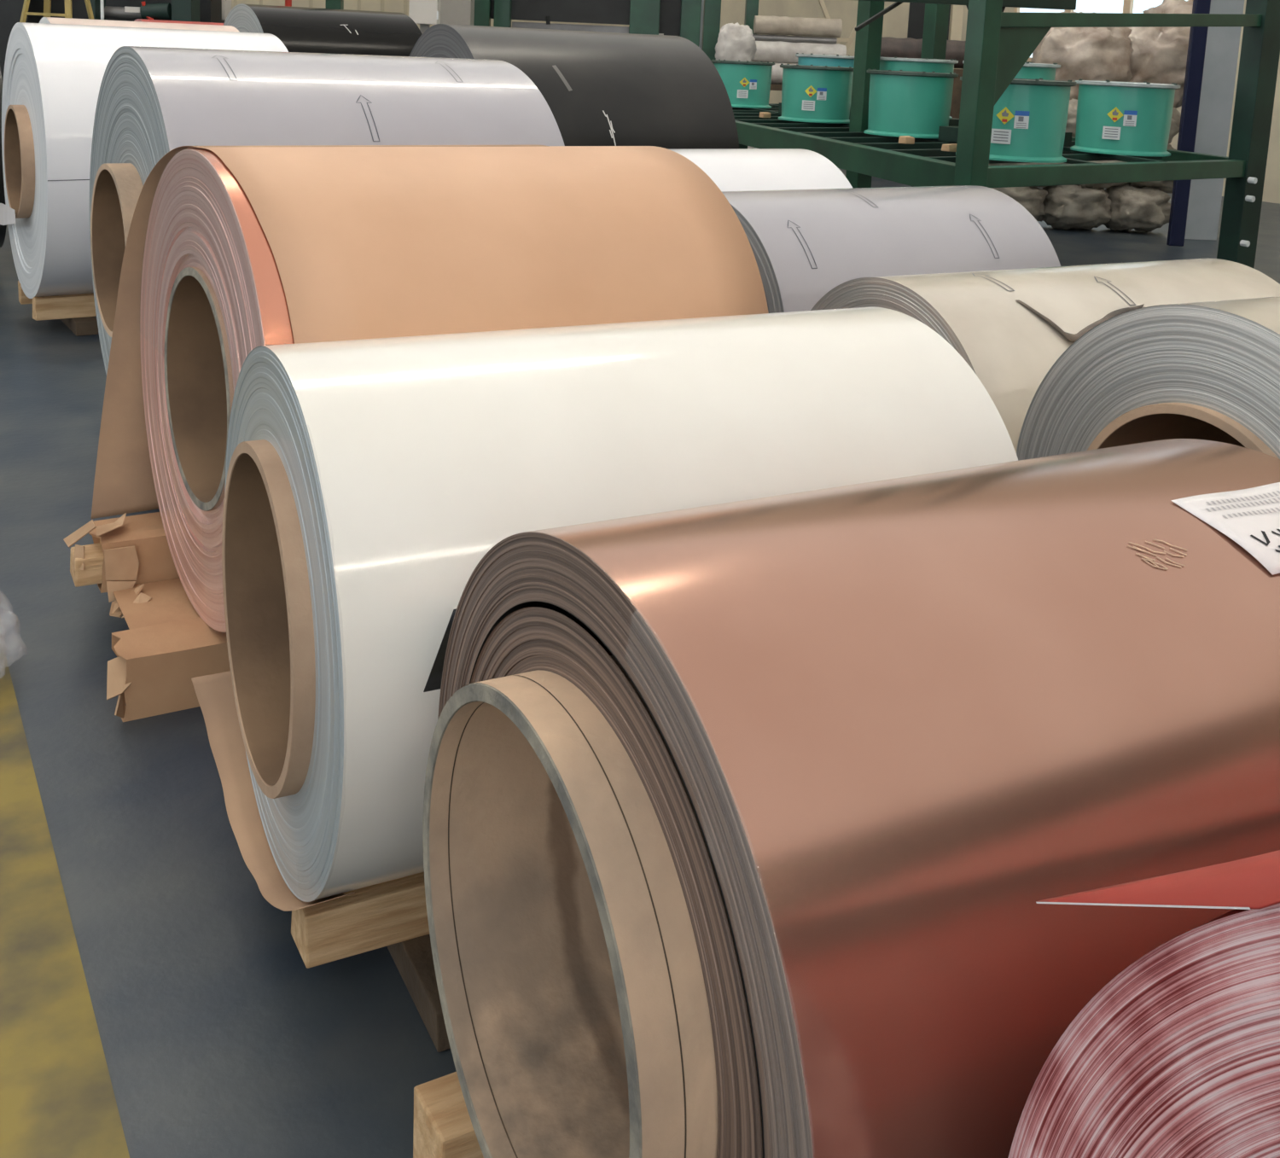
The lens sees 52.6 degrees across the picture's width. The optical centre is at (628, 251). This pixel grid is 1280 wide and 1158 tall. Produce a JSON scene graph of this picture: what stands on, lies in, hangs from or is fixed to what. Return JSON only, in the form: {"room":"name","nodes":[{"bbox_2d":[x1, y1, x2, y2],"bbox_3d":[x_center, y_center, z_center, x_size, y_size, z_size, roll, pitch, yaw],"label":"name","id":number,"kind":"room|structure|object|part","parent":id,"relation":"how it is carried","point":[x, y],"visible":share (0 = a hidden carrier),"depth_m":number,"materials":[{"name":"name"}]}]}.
{"room":"factory warehouse","nodes":[
{"label":"factory warehouse","id":0,"kind":"room"},
{"bbox_2d":[231,0,593,29],"bbox_3d":[-12.967,-7.149,21.731,28.500,9.200,0.285,-3,10,-31],"label":"wall","id":1,"kind":"structure","parent":0,"point":[398,6],"depth_m":26.55,"materials":[{"name":"beige"}]},
{"bbox_2d":[0,147,1279,1157],"bbox_3d":[-3.425,0.454,6.292,28.500,0.200,38.000,-3,10,-31],"label":"floor","id":2,"kind":"structure","parent":0,"point":[218,1039],"depth_m":2.26,"materials":[{"name":"grey concrete"}]},
{"bbox_2d":[19,0,94,22],"bbox_3d":[-5.396,-1.987,12.264,1.037,2.611,0.909,2,9,0],"label":"step ladder","id":3,"kind":"object","parent":2,"relation":"on","point":[47,3],"visible":0.17,"depth_m":12.06,"materials":[{"name":"brown"}]},
{"bbox_3d":[-5.675,-1.968,12.064,0.055,2.607,0.643,11,12,42],"label":"rail","id":4,"kind":"part","parent":3,"relation":"part of","materials":[{"name":"yellow metal"}]},
{"bbox_3d":[-5.607,-2.031,12.484,0.062,2.611,0.565,-4,11,-38],"label":"rail","id":5,"kind":"part","parent":3,"relation":"part of","materials":[{"name":"yellow metal"}]},
{"bbox_3d":[-5.205,-1.948,12.067,0.062,2.610,0.546,-2,10,-25],"label":"rail","id":6,"kind":"part","parent":3,"relation":"part of","materials":[{"name":"yellow metal"}]},
{"bbox_3d":[-5.116,-2.010,12.488,0.607,2.607,0.055,-6,12,-44],"label":"rail","id":7,"kind":"part","parent":3,"relation":"part of","materials":[{"name":"yellow metal"}]},
{"bbox_2d":[17,280,98,336],"bbox_3d":[-2.469,0.241,6.705,1.187,0.181,0.725,-3,11,-33],"label":"wooden skid","id":8,"kind":"object","parent":2,"relation":"on","point":[77,311],"visible":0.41,"depth_m":6.23,"materials":[{"name":"brown wood"}]},
{"bbox_2d":[0,22,288,298],"bbox_3d":[-2.625,-0.515,6.854,1.284,1.330,1.980,-3,11,-33],"label":"coil","id":9,"kind":"object","parent":8,"relation":"on","point":[53,73],"visible":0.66,"depth_m":6.02,"materials":[{"name":"metal"}]},
{"bbox_2d":[0,634,129,1157],"bbox_3d":[-4.061,0.205,7.045,0.317,0.002,24.000,-3,10,-31],"label":"floor marking","id":10,"kind":"object","parent":2,"relation":"on","point":[57,1098],"depth_m":1.97,"materials":[{"name":"yellow paint"}]},
{"bbox_2d":[0,0,221,81],"bbox_3d":[-5.955,-3.090,14.620,2.370,4.000,1.218,2,9,0],"label":"machine","id":11,"kind":"object","parent":2,"relation":"on","point":[10,10],"visible":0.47,"depth_m":14.36,"materials":[{"name":"black"}]},
{"bbox_3d":[-6.806,-2.611,14.553,0.341,3.000,0.500,2,9,0],"label":"frame","id":12,"kind":"part","parent":11,"relation":"part of","materials":[{"name":"white metal"}]},
{"bbox_3d":[-5.870,-2.786,14.323,0.074,3.500,0.300,2,9,0],"label":"frame","id":13,"kind":"part","parent":11,"relation":"part of","materials":[{"name":"green"}]},
{"bbox_3d":[-5.431,-2.663,14.241,0.166,0.060,0.100,2,9,0],"label":"name plate","id":14,"kind":"part","parent":11,"relation":"part of","materials":[{"name":"grey metal"}]},
{"bbox_3d":[-5.183,-2.642,14.244,0.307,0.195,0.180,2,9,0],"label":"motor","id":15,"kind":"part","parent":11,"relation":"part of","materials":[{"name":"black"}]},
{"bbox_3d":[-4.893,-2.744,14.329,0.221,3.500,0.300,2,9,0],"label":"frame","id":16,"kind":"part","parent":11,"relation":"part of","materials":[{"name":"black"}]},
{"bbox_2d":[63,512,179,618],"bbox_3d":[-0.699,0.809,3.295,1.299,0.266,0.708,-3,10,-30],"label":"wrapped timber","id":17,"kind":"object","parent":2,"relation":"on","point":[126,552],"visible":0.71,"depth_m":3.19,"materials":[{"name":"brown wood"}]},
{"bbox_2d":[113,577,199,629],"bbox_3d":[-0.720,0.818,3.327,1.110,0.030,0.310,-3,10,-31],"label":"sheet","id":18,"kind":"object","parent":17,"relation":"on","point":[170,602],"visible":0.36,"depth_m":3.07,"materials":[{"name":"brown cardboard"}]},
{"bbox_2d":[90,144,768,632],"bbox_3d":[-0.516,0.273,3.236,1.361,1.076,1.136,-3,11,-33],"label":"coil","id":19,"kind":"object","parent":17,"relation":"on","point":[230,252],"visible":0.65,"depth_m":2.92,"materials":[{"name":"orange metal"}]},
{"bbox_2d":[106,616,230,721],"bbox_3d":[-0.577,0.905,3.119,1.289,0.148,0.171,-3,10,-30],"label":"cardboard box","id":20,"kind":"object","parent":2,"relation":"on","point":[154,667],"visible":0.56,"depth_m":2.82,"materials":[{"name":"brown cardboard"}]},
{"bbox_2d":[221,0,231,23],"bbox_3d":[-4.921,-2.502,15.691,0.160,2.600,0.250,2,9,0],"label":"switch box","id":21,"kind":"object","parent":2,"relation":"on","point":[226,4],"visible":0.19,"depth_m":15.53,"materials":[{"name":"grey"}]},
{"bbox_2d":[285,0,291,6],"bbox_3d":[-4.428,-3.884,16.892,0.090,5.000,0.086,-3,10,-31],"label":"pipe","id":22,"kind":"object","parent":2,"relation":"on","point":[288,2],"visible":0.02,"depth_m":16.95,"materials":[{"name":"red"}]},
{"bbox_2d":[325,0,343,9],"bbox_3d":[-4.038,-4.526,17.866,0.213,6.000,0.200,2,9,0],"label":"steel column","id":23,"kind":"structure","parent":2,"relation":"on","point":[338,4],"depth_m":17.94,"materials":[{"name":"green metal"}]},
{"bbox_2d":[290,872,450,1052],"bbox_3d":[-0.053,1.032,2.406,1.183,0.161,0.725,-2,10,-27],"label":"wooden skid","id":24,"kind":"object","parent":2,"relation":"on","point":[392,914],"visible":0.17,"depth_m":2.00,"materials":[{"name":"brown wood"}]},
{"bbox_2d":[191,307,1018,911],"bbox_3d":[-0.051,0.558,2.322,1.302,0.854,0.849,-2,10,-27],"label":"coil","id":25,"kind":"object","parent":24,"relation":"on","point":[368,481],"visible":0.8,"depth_m":1.98,"materials":[{"name":"white metal"}]},
{"bbox_2d":[408,0,440,33],"bbox_3d":[-2.468,-2.394,15.697,0.355,2.600,0.270,2,9,0],"label":"switch box","id":26,"kind":"object","parent":2,"relation":"on","point":[425,13],"visible":0.4,"depth_m":15.51,"materials":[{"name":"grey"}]},
{"bbox_2d":[413,1071,483,1157],"bbox_3d":[0.325,1.155,1.612,1.041,0.196,0.725,-2,10,-28],"label":"wooden block","id":27,"kind":"object","parent":2,"relation":"on","point":[443,1126],"visible":0.12,"depth_m":1.57,"materials":[{"name":"brown wood"}]},
{"bbox_2d":[422,438,1279,1157],"bbox_3d":[0.356,0.695,1.556,1.080,0.839,0.860,-2,10,-28],"label":"coil","id":28,"kind":"object","parent":27,"relation":"on","point":[746,823],"visible":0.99,"depth_m":1.20,"materials":[{"name":"brown metal"}]},
{"bbox_2d":[1170,482,1279,575],"bbox_3d":[0.781,0.323,1.535,0.251,0.050,0.129,-2,10,-28],"label":"paper label","id":29,"kind":"object","parent":28,"relation":"on","point":[1250,517],"visible":1,"depth_m":1.52,"materials":[{"name":"white paper"}]},
{"bbox_2d":[440,0,474,25],"bbox_3d":[-2.251,-3.813,17.053,0.437,5.000,0.400,2,9,0],"label":"air duct","id":30,"kind":"object","parent":2,"relation":"on","point":[452,12],"visible":0.02,"depth_m":16.96,"materials":[{"name":"white metal"}]},
{"bbox_2d":[473,0,758,64],"bbox_3d":[-0.194,-3.550,19.197,4.193,4.000,0.500,2,9,0],"label":"frame","id":31,"kind":"object","parent":2,"relation":"on","point":[680,18],"visible":0.27,"depth_m":19.18,"materials":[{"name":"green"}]},
{"bbox_3d":[-2.157,-3.616,19.061,0.263,4.000,0.250,2,9,0],"label":"post","id":32,"kind":"part","parent":31,"relation":"part of","materials":[{"name":"green metal"}]},
{"bbox_3d":[-1.844,-3.603,19.063,0.238,4.000,0.250,2,9,0],"label":"post","id":33,"kind":"part","parent":31,"relation":"part of","materials":[{"name":"green metal"}]},
{"bbox_3d":[0.244,-3.512,19.077,0.438,4.000,0.250,2,9,0],"label":"post","id":34,"kind":"part","parent":31,"relation":"part of","materials":[{"name":"green metal"}]},
{"bbox_3d":[0.638,-3.538,19.351,0.350,4.000,0.200,2,9,0],"label":"plate","id":35,"kind":"part","parent":31,"relation":"part of","materials":[{"name":"black metal"}]},
{"bbox_3d":[0.919,-3.483,19.081,0.288,4.000,0.250,2,9,0],"label":"post","id":36,"kind":"part","parent":31,"relation":"part of","materials":[{"name":"green metal"}]},
{"bbox_3d":[1.232,-3.469,19.084,0.238,4.000,0.250,2,9,0],"label":"post","id":37,"kind":"part","parent":31,"relation":"part of","materials":[{"name":"green metal"}]},
{"bbox_3d":[1.813,-3.444,19.087,0.175,4.000,0.250,2,9,0],"label":"post","id":38,"kind":"part","parent":31,"relation":"part of","materials":[{"name":"green metal"}]},
{"bbox_2d":[698,0,703,48],"bbox_3d":[1.338,-4.763,20.908,0.360,6.000,0.200,2,9,0],"label":"steel column","id":39,"kind":"structure","parent":2,"relation":"on","point":[702,1],"depth_m":20.97,"materials":[{"name":"metal"}]},
{"bbox_2d":[770,83,782,90],"bbox_3d":[2.423,-1.844,18.506,2.300,1.074,0.900,2,9,0],"label":"trestle","id":40,"kind":"object","parent":2,"relation":"on","point":[773,87],"visible":0.02,"depth_m":17.98,"materials":[{"name":"brown wood"}]},
{"bbox_2d":[770,62,797,84],"bbox_3d":[2.361,-2.510,18.300,1.302,0.306,0.306,2,9,0],"label":"roll","id":41,"kind":"object","parent":40,"relation":"on","point":[776,73],"visible":0.13,"depth_m":18.17,"materials":[{"name":"white fabric"}]},
{"bbox_2d":[751,40,846,63],"bbox_3d":[2.355,-2.811,18.300,1.434,0.312,0.312,2,9,0],"label":"roll","id":42,"kind":"object","parent":41,"relation":"on","point":[775,51],"visible":0.6,"depth_m":18.17,"materials":[{"name":"white fabric"}]},
{"bbox_2d":[752,34,837,44],"bbox_3d":[2.288,-3.004,18.300,1.302,0.106,0.106,2,9,0],"label":"roll","id":43,"kind":"object","parent":42,"relation":"on","point":[758,37],"visible":0.88,"depth_m":18.26,"materials":[{"name":"grey fabric"}]},
{"bbox_2d":[753,15,842,37],"bbox_3d":[2.391,-3.185,18.300,1.218,0.267,0.267,2,9,0],"label":"roll","id":44,"kind":"object","parent":43,"relation":"on","point":[772,25],"visible":1,"depth_m":18.19,"materials":[{"name":"beige fabric"}]},
{"bbox_2d":[818,0,856,52],"bbox_3d":[3.226,-2.728,19.729,0.955,2.513,0.090,2,9,0],"label":"trestle","id":45,"kind":"object","parent":2,"relation":"on","point":[849,41],"visible":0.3,"depth_m":19.61,"materials":[{"name":"beige wood"}]},
{"bbox_3d":[3.049,-3.471,19.613,0.534,1.026,0.090,2,9,0],"label":"leg","id":46,"kind":"part","parent":45,"relation":"part of","materials":[{"name":"beige wood"}]},
{"bbox_3d":[3.488,-3.452,19.616,0.495,1.024,0.090,2,9,0],"label":"leg","id":47,"kind":"part","parent":45,"relation":"part of","materials":[{"name":"beige wood"}]},
{"bbox_2d":[907,2,951,40],"bbox_3d":[4.156,-2.676,18.080,0.569,3.000,0.050,2,9,0],"label":"board","id":48,"kind":"object","parent":2,"relation":"on","point":[916,21],"visible":0.02,"depth_m":17.97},
{"bbox_2d":[948,4,964,69],"bbox_3d":[4.584,-3.650,17.953,0.154,5.000,0.100,2,9,0],"label":"stand","id":49,"kind":"object","parent":2,"relation":"on","point":[957,11],"visible":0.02,"depth_m":17.98,"materials":[{"name":"beige wood"}]},
{"bbox_2d":[949,69,963,118],"bbox_3d":[3.766,-1.710,16.962,1.240,1.404,0.550,2,9,0],"label":"crate","id":50,"kind":"object","parent":2,"relation":"on","point":[956,100],"visible":0.09,"depth_m":16.64,"materials":[{"name":"brown wood"}]},
{"bbox_2d":[880,36,965,69],"bbox_3d":[3.817,-2.581,16.800,1.218,0.378,0.378,2,9,0],"label":"roll","id":51,"kind":"object","parent":50,"relation":"on","point":[891,47],"visible":0.4,"depth_m":16.64,"materials":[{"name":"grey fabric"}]},
{"bbox_2d":[732,0,1279,268],"bbox_3d":[2.181,-1.985,12.138,4.241,3.300,8.827,-1,10,-23],"label":"storage rack","id":52,"kind":"object","parent":2,"relation":"on","point":[998,43],"visible":0.56,"depth_m":9.11,"materials":[{"name":"green metal"}]},
{"bbox_2d":[711,58,774,108],"bbox_3d":[1.292,-1.911,14.702,0.720,0.516,0.720,-3,10,-31],"label":"drum","id":53,"kind":"object","parent":52,"relation":"on","point":[747,84],"visible":0.88,"depth_m":14.42,"materials":[{"name":"teal"}]},
{"bbox_3d":[0.957,-0.665,11.512,0.130,0.780,0.130,-3,10,-31],"label":"post","id":54,"kind":"part","parent":52,"relation":"part of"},
{"bbox_2d":[759,111,770,117],"bbox_3d":[1.327,-1.327,12.557,0.095,0.054,0.077,-3,10,-31],"label":"wood block","id":55,"kind":"object","parent":52,"relation":"on","point":[762,114],"visible":1,"depth_m":12.53,"materials":[{"name":"brown wood"}]},
{"bbox_2d":[778,64,853,123],"bbox_3d":[1.766,-1.487,12.123,0.720,0.516,0.720,-3,10,-31],"label":"drum","id":56,"kind":"object","parent":52,"relation":"on","point":[816,94],"visible":0.94,"depth_m":11.85,"materials":[{"name":"teal"}]},
{"bbox_2d":[795,52,854,67],"bbox_3d":[2.075,-1.781,13.391,0.720,0.516,0.720,-3,10,-31],"label":"drum","id":57,"kind":"object","parent":52,"relation":"on","point":[804,59],"visible":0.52,"depth_m":13.06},
{"bbox_3d":[2.067,-1.834,11.138,0.160,3.300,0.160,-3,10,-31],"label":"post","id":58,"kind":"part","parent":52,"relation":"part of","materials":[{"name":"green metal"}]},
{"bbox_2d":[898,135,914,144],"bbox_3d":[2.056,-0.825,9.564,0.098,0.061,0.083,-3,10,-31],"label":"wood block","id":59,"kind":"object","parent":52,"relation":"on","point":[903,139],"visible":1,"depth_m":9.54,"materials":[{"name":"brown wood"}]},
{"bbox_2d":[863,69,958,138],"bbox_3d":[2.267,-1.200,10.430,0.720,0.516,0.720,-3,10,-31],"label":"drum","id":60,"kind":"object","parent":52,"relation":"on","point":[914,104],"visible":0.96,"depth_m":10.16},
{"bbox_2d":[879,56,958,119],"bbox_3d":[2.514,-1.450,11.402,0.720,0.516,0.720,-3,10,-31],"label":"drum","id":61,"kind":"object","parent":52,"relation":"on","point":[894,63],"visible":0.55,"depth_m":11.08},
{"bbox_3d":[1.984,-1.208,12.177,0.050,0.030,8.200,0,9,-15],"label":"shelf rail","id":62,"kind":"part","parent":52,"relation":"part of","materials":[{"name":"green metal"}]},
{"bbox_3d":[2.869,-1.955,12.140,0.160,3.300,0.160,-3,10,-31],"label":"post","id":63,"kind":"part","parent":52,"relation":"part of","materials":[{"name":"green metal"}]},
{"bbox_2d":[941,143,956,151],"bbox_3d":[2.220,-0.719,8.931,0.099,0.063,0.082,-3,10,-31],"label":"wood block","id":64,"kind":"object","parent":52,"relation":"on","point":[949,148],"visible":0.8,"depth_m":8.89,"materials":[{"name":"brown wood"}]},
{"bbox_3d":[2.588,-1.250,12.620,0.050,0.030,8.200,0,9,-15],"label":"shelf rail","id":65,"kind":"part","parent":52,"relation":"part of","materials":[{"name":"green metal"}]},
{"bbox_3d":[2.027,-1.250,7.400,0.135,3.300,0.135,-3,10,-31],"label":"post","id":66,"kind":"part","parent":52,"relation":"part of","materials":[{"name":"green metal"}]},
{"bbox_2d":[962,60,1060,80],"bbox_3d":[2.911,-1.199,9.912,0.720,0.516,0.720,-3,10,-31],"label":"drum","id":67,"kind":"object","parent":52,"relation":"on","point":[1032,71],"visible":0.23,"depth_m":9.58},
{"bbox_2d":[955,76,1076,162],"bbox_3d":[2.494,-0.867,8.368,0.720,0.516,0.720,-3,10,-31],"label":"drum","id":68,"kind":"object","parent":52,"relation":"on","point":[1030,117],"visible":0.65,"depth_m":8.08,"materials":[{"name":"teal"}]},
{"bbox_2d":[1018,116,1023,121],"bbox_3d":[2.439,-0.826,8.045,0.030,0.030,0.001,4,9,9],"label":"print","id":69,"kind":"object","parent":68,"relation":"on","point":[1020,118],"depth_m":8.04,"materials":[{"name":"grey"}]},
{"bbox_2d":[1070,78,1180,156],"bbox_3d":[3.610,-0.985,9.443,0.720,0.516,0.720,-3,10,-31],"label":"drum","id":70,"kind":"object","parent":52,"relation":"on","point":[1134,119],"visible":1,"depth_m":9.17,"materials":[{"name":"teal"}]},
{"bbox_3d":[4.494,-1.424,9.210,0.220,3.300,0.160,-3,10,-31],"label":"post","id":71,"kind":"part","parent":52,"relation":"part of","materials":[{"name":"metal"}]},
{"bbox_2d":[991,186,1047,221],"bbox_3d":[3.544,-0.469,12.043,0.652,0.456,0.623,2,9,0],"label":"sack","id":72,"kind":"object","parent":2,"relation":"on","point":[1032,198],"visible":0.17,"depth_m":11.80,"materials":[{"name":"beige fabric"}]},
{"bbox_2d":[989,153,1065,187],"bbox_3d":[3.736,-0.845,12.043,0.700,0.455,0.620,2,9,0],"label":"sack","id":73,"kind":"object","parent":72,"relation":"on","point":[1031,163],"visible":0.06,"depth_m":11.80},
{"bbox_2d":[1041,184,1111,230],"bbox_3d":[4.144,-0.445,12.047,0.674,0.459,0.644,2,9,-6],"label":"sack","id":74,"kind":"object","parent":2,"relation":"on","point":[1073,206],"visible":0.78,"depth_m":11.83,"materials":[{"name":"grey fabric"}]},
{"bbox_2d":[1063,153,1126,189],"bbox_3d":[4.349,-0.822,12.049,0.677,0.461,0.622,2,9,-6],"label":"sack","id":75,"kind":"object","parent":74,"relation":"on","point":[1097,186],"visible":0.2,"depth_m":11.88,"materials":[{"name":"beige fabric"}]},
{"bbox_2d":[1065,98,1077,137],"bbox_3d":[4.127,-1.205,12.034,0.699,0.442,0.627,2,9,-6],"label":"sack","id":76,"kind":"object","parent":75,"relation":"on","point":[1071,122],"visible":0.1,"depth_m":11.76,"materials":[{"name":"beige fabric"}]},
{"bbox_2d":[1030,11,1133,99],"bbox_3d":[4.323,-1.837,12.335,0.941,0.894,0.687,2,9,0],"label":"wrapped bundle","id":77,"kind":"object","parent":76,"relation":"on","point":[1100,54],"visible":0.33,"depth_m":12.07,"materials":[{"name":"beige fabric"}]},
{"bbox_2d":[1103,183,1170,232],"bbox_3d":[4.720,-0.415,12.054,0.697,0.449,0.616,1,9,-12],"label":"sack","id":78,"kind":"object","parent":2,"relation":"on","point":[1145,208],"visible":0.82,"depth_m":11.83,"materials":[{"name":"beige fabric"}]},
{"bbox_2d":[1126,144,1176,193],"bbox_3d":[4.890,-0.795,12.045,0.675,0.457,0.625,1,9,-12],"label":"sack","id":79,"kind":"object","parent":78,"relation":"on","point":[1166,186],"visible":0.18,"depth_m":11.87,"materials":[{"name":"grey fabric"}]},
{"bbox_2d":[1167,107,1181,145],"bbox_3d":[4.761,-1.180,12.037,0.730,0.448,0.646,1,9,-12],"label":"sack","id":80,"kind":"object","parent":79,"relation":"on","point":[1174,129],"visible":0.05,"depth_m":11.84,"materials":[{"name":"beige fabric"}]},
{"bbox_2d":[1127,12,1190,108],"bbox_3d":[5.075,-1.815,12.330,0.896,0.919,0.676,2,9,0],"label":"wrapped bundle","id":81,"kind":"object","parent":80,"relation":"on","point":[1159,55],"visible":0.3,"depth_m":12.07,"materials":[{"name":"beige plastic"}]},
{"bbox_2d":[1142,0,1192,13],"bbox_3d":[5.632,-2.190,13.083,0.974,0.715,0.670,2,9,0],"label":"sack","id":82,"kind":"object","parent":81,"relation":"on","point":[1167,6],"visible":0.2,"depth_m":12.89,"materials":[{"name":"beige fabric"}]},
{"bbox_2d":[1166,0,1210,246],"bbox_3d":[4.806,-1.830,10.921,0.130,3.600,0.060,2,9,0],"label":"steel post","id":83,"kind":"object","parent":2,"relation":"on","point":[1197,40],"visible":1,"depth_m":11.00,"materials":[{"name":"blue metal"}]},
{"bbox_2d":[1184,0,1244,240],"bbox_3d":[5.194,-1.396,11.495,0.340,2.600,0.040,2,9,0],"label":"panel","id":84,"kind":"object","parent":2,"relation":"on","point":[1222,46],"visible":0.56,"depth_m":11.50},
{"bbox_3d":[1.403,-1.821,17.537,0.600,1.240,0.600,2,9,0],"label":"stack","id":85,"kind":"object","parent":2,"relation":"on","visible":0},
{"bbox_2d":[715,22,756,61],"bbox_3d":[1.441,-2.744,17.392,0.562,0.670,0.433,2,9,0],"label":"bundle","id":86,"kind":"object","parent":85,"relation":"on","point":[736,42],"visible":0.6,"depth_m":17.23,"materials":[{"name":"white fabric"}]},
{"bbox_3d":[-1.087,0.630,4.530,1.278,0.205,0.726,-3,11,-33],"label":"wooden skid","id":87,"kind":"object","parent":2,"relation":"on","visible":0},
{"bbox_2d":[89,46,564,373],"bbox_3d":[-1.060,-0.036,4.424,1.357,1.272,1.272,-3,11,-33],"label":"coil","id":88,"kind":"object","parent":87,"relation":"on","point":[153,101],"visible":0.41,"depth_m":4.05,"materials":[{"name":"grey metal"}]},
{"bbox_3d":[1.572,1.046,2.771,1.184,0.160,0.724,-2,10,-27],"label":"wooden skid","id":89,"kind":"object","parent":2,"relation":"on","visible":0},
{"bbox_2d":[1016,296,1279,460],"bbox_3d":[1.590,0.535,2.690,1.270,0.914,0.914,-2,10,-27],"label":"coil","id":90,"kind":"object","parent":89,"relation":"on","point":[1208,370],"visible":0.34,"depth_m":2.46,"materials":[{"name":"metal"}]},
{"bbox_3d":[1.144,0.902,3.576,1.197,0.161,0.724,-2,10,-28],"label":"wooden skid","id":91,"kind":"object","parent":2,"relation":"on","visible":0},
{"bbox_2d":[810,258,1279,453],"bbox_3d":[1.157,0.443,3.500,1.293,0.807,0.806,-2,10,-28],"label":"coil","id":92,"kind":"object","parent":91,"relation":"on","point":[1010,326],"visible":0.21,"depth_m":3.16,"materials":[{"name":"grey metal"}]},
{"bbox_3d":[0.734,0.727,4.576,1.186,0.160,0.724,-3,10,-32],"label":"wooden skid","id":93,"kind":"object","parent":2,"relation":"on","visible":0},
{"bbox_2d":[721,185,1060,313],"bbox_3d":[0.747,0.226,4.493,1.280,0.893,0.892,-3,10,-32],"label":"coil","id":94,"kind":"object","parent":93,"relation":"on","point":[805,244],"visible":0.23,"depth_m":4.16,"materials":[{"name":"grey metal"}]},
{"bbox_3d":[0.178,0.587,5.319,1.187,0.160,0.725,-3,10,-31],"label":"wooden skid","id":95,"kind":"object","parent":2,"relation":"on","visible":0},
{"bbox_2d":[669,148,852,191],"bbox_3d":[0.193,0.059,5.231,1.280,0.946,0.946,-3,10,-31],"label":"coil","id":96,"kind":"object","parent":95,"relation":"on","point":[730,169],"visible":0.09,"depth_m":5.13,"materials":[{"name":"white metal"}]},
{"bbox_3d":[-0.381,0.377,6.492,1.187,0.160,0.725,-2,10,-28],"label":"wooden skid","id":97,"kind":"object","parent":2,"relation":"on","visible":0},
{"bbox_2d":[409,23,738,149],"bbox_3d":[-0.355,-0.378,6.369,1.282,1.408,1.408,-2,10,-28],"label":"coil","id":98,"kind":"object","parent":97,"relation":"on","point":[599,88],"visible":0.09,"depth_m":5.90,"materials":[{"name":"grey metal"}]},
{"bbox_3d":[-2.391,-0.277,10.097,1.184,0.161,0.723,-3,11,-33],"label":"wooden skid","id":99,"kind":"object","parent":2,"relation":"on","visible":0},
{"bbox_2d":[223,3,422,56],"bbox_3d":[-2.362,-1.095,9.963,1.279,1.536,1.536,-3,11,-33],"label":"coil","id":100,"kind":"object","parent":99,"relation":"on","point":[300,29],"visible":0.1,"depth_m":9.48,"materials":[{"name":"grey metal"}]},
{"bbox_3d":[1.012,1.313,0.911,1.156,0.161,0.724,-3,10,-30],"label":"wooden skid","id":101,"kind":"object","parent":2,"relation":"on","visible":0},
{"bbox_2d":[1008,849,1279,1157],"bbox_3d":[1.039,0.764,0.827,1.226,0.988,0.988,-3,10,-30],"label":"coil","id":102,"kind":"object","parent":101,"relation":"on","point":[1178,1055],"visible":1,"depth_m":0.80,"materials":[{"name":"metal"}]},
{"bbox_3d":[-3.350,-0.142,8.970,1.157,0.161,0.723,-3,11,-32],"label":"wooden skid","id":103,"kind":"object","parent":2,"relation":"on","visible":0},
{"bbox_2d":[39,17,239,32],"bbox_3d":[-3.321,-0.879,8.851,1.240,1.370,1.370,-3,11,-32],"label":"coil","id":104,"kind":"object","parent":103,"relation":"on","point":[44,20],"visible":0.02,"depth_m":8.59,"materials":[{"name":"beige metal"}]},
{"bbox_3d":[-3.666,-0.540,11.423,1.157,0.161,0.726,-3,11,-32],"label":"wooden skid","id":105,"kind":"object","parent":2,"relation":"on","visible":0},
{"bbox_2d":[133,18,224,25],"bbox_3d":[-3.637,-1.292,11.303,1.240,1.400,1.400,-3,11,-32],"label":"coil","id":106,"kind":"object","parent":105,"relation":"on","point":[136,20],"visible":0.02,"depth_m":10.95,"materials":[{"name":"metal"}]},
{"bbox_3d":[-4.314,0.058,7.413,1.255,0.161,0.724,-3,10,-32],"label":"wooden skid","id":107,"kind":"object","parent":2,"relation":"on","visible":0},
{"bbox_2d":[0,67,6,247],"bbox_3d":[-4.289,-0.594,7.308,1.340,1.200,1.200,-3,10,-32],"label":"coil","id":108,"kind":"object","parent":107,"relation":"on","point":[2,228],"visible":0.43,"depth_m":7.19,"materials":[{"name":"white metal"}]},
{"bbox_2d":[593,0,1279,203],"bbox_3d":[9.065,-4.804,13.008,0.250,9.200,38.250,-3,10,-31],"label":"wall","id":109,"kind":"structure","parent":0,"point":[895,21],"depth_m":21.10,"materials":[{"name":"beige paint"}]},
{"bbox_2d":[1013,7,1067,61],"bbox_3d":[5.899,-4.014,18.224,0.130,2.650,0.968,-3,10,-31],"label":"window","id":110,"kind":"structure","parent":109,"relation":"in","point":[1016,9],"depth_m":18.45,"materials":[{"name":"beige glass"}]},
{"bbox_2d":[1067,0,1127,12],"bbox_3d":[6.394,-3.864,17.405,0.130,2.650,0.968,-3,10,-31],"label":"window","id":111,"kind":"structure","parent":109,"relation":"in","point":[1085,6],"depth_m":17.48,"materials":[{"name":"beige glass"}]},
{"bbox_2d":[1126,0,1192,13],"bbox_3d":[6.887,-3.713,16.586,0.130,2.650,0.968,-3,10,-31],"label":"window","id":112,"kind":"structure","parent":109,"relation":"in","point":[1133,6],"depth_m":16.93,"materials":[{"name":"beige glass"}]}
]}

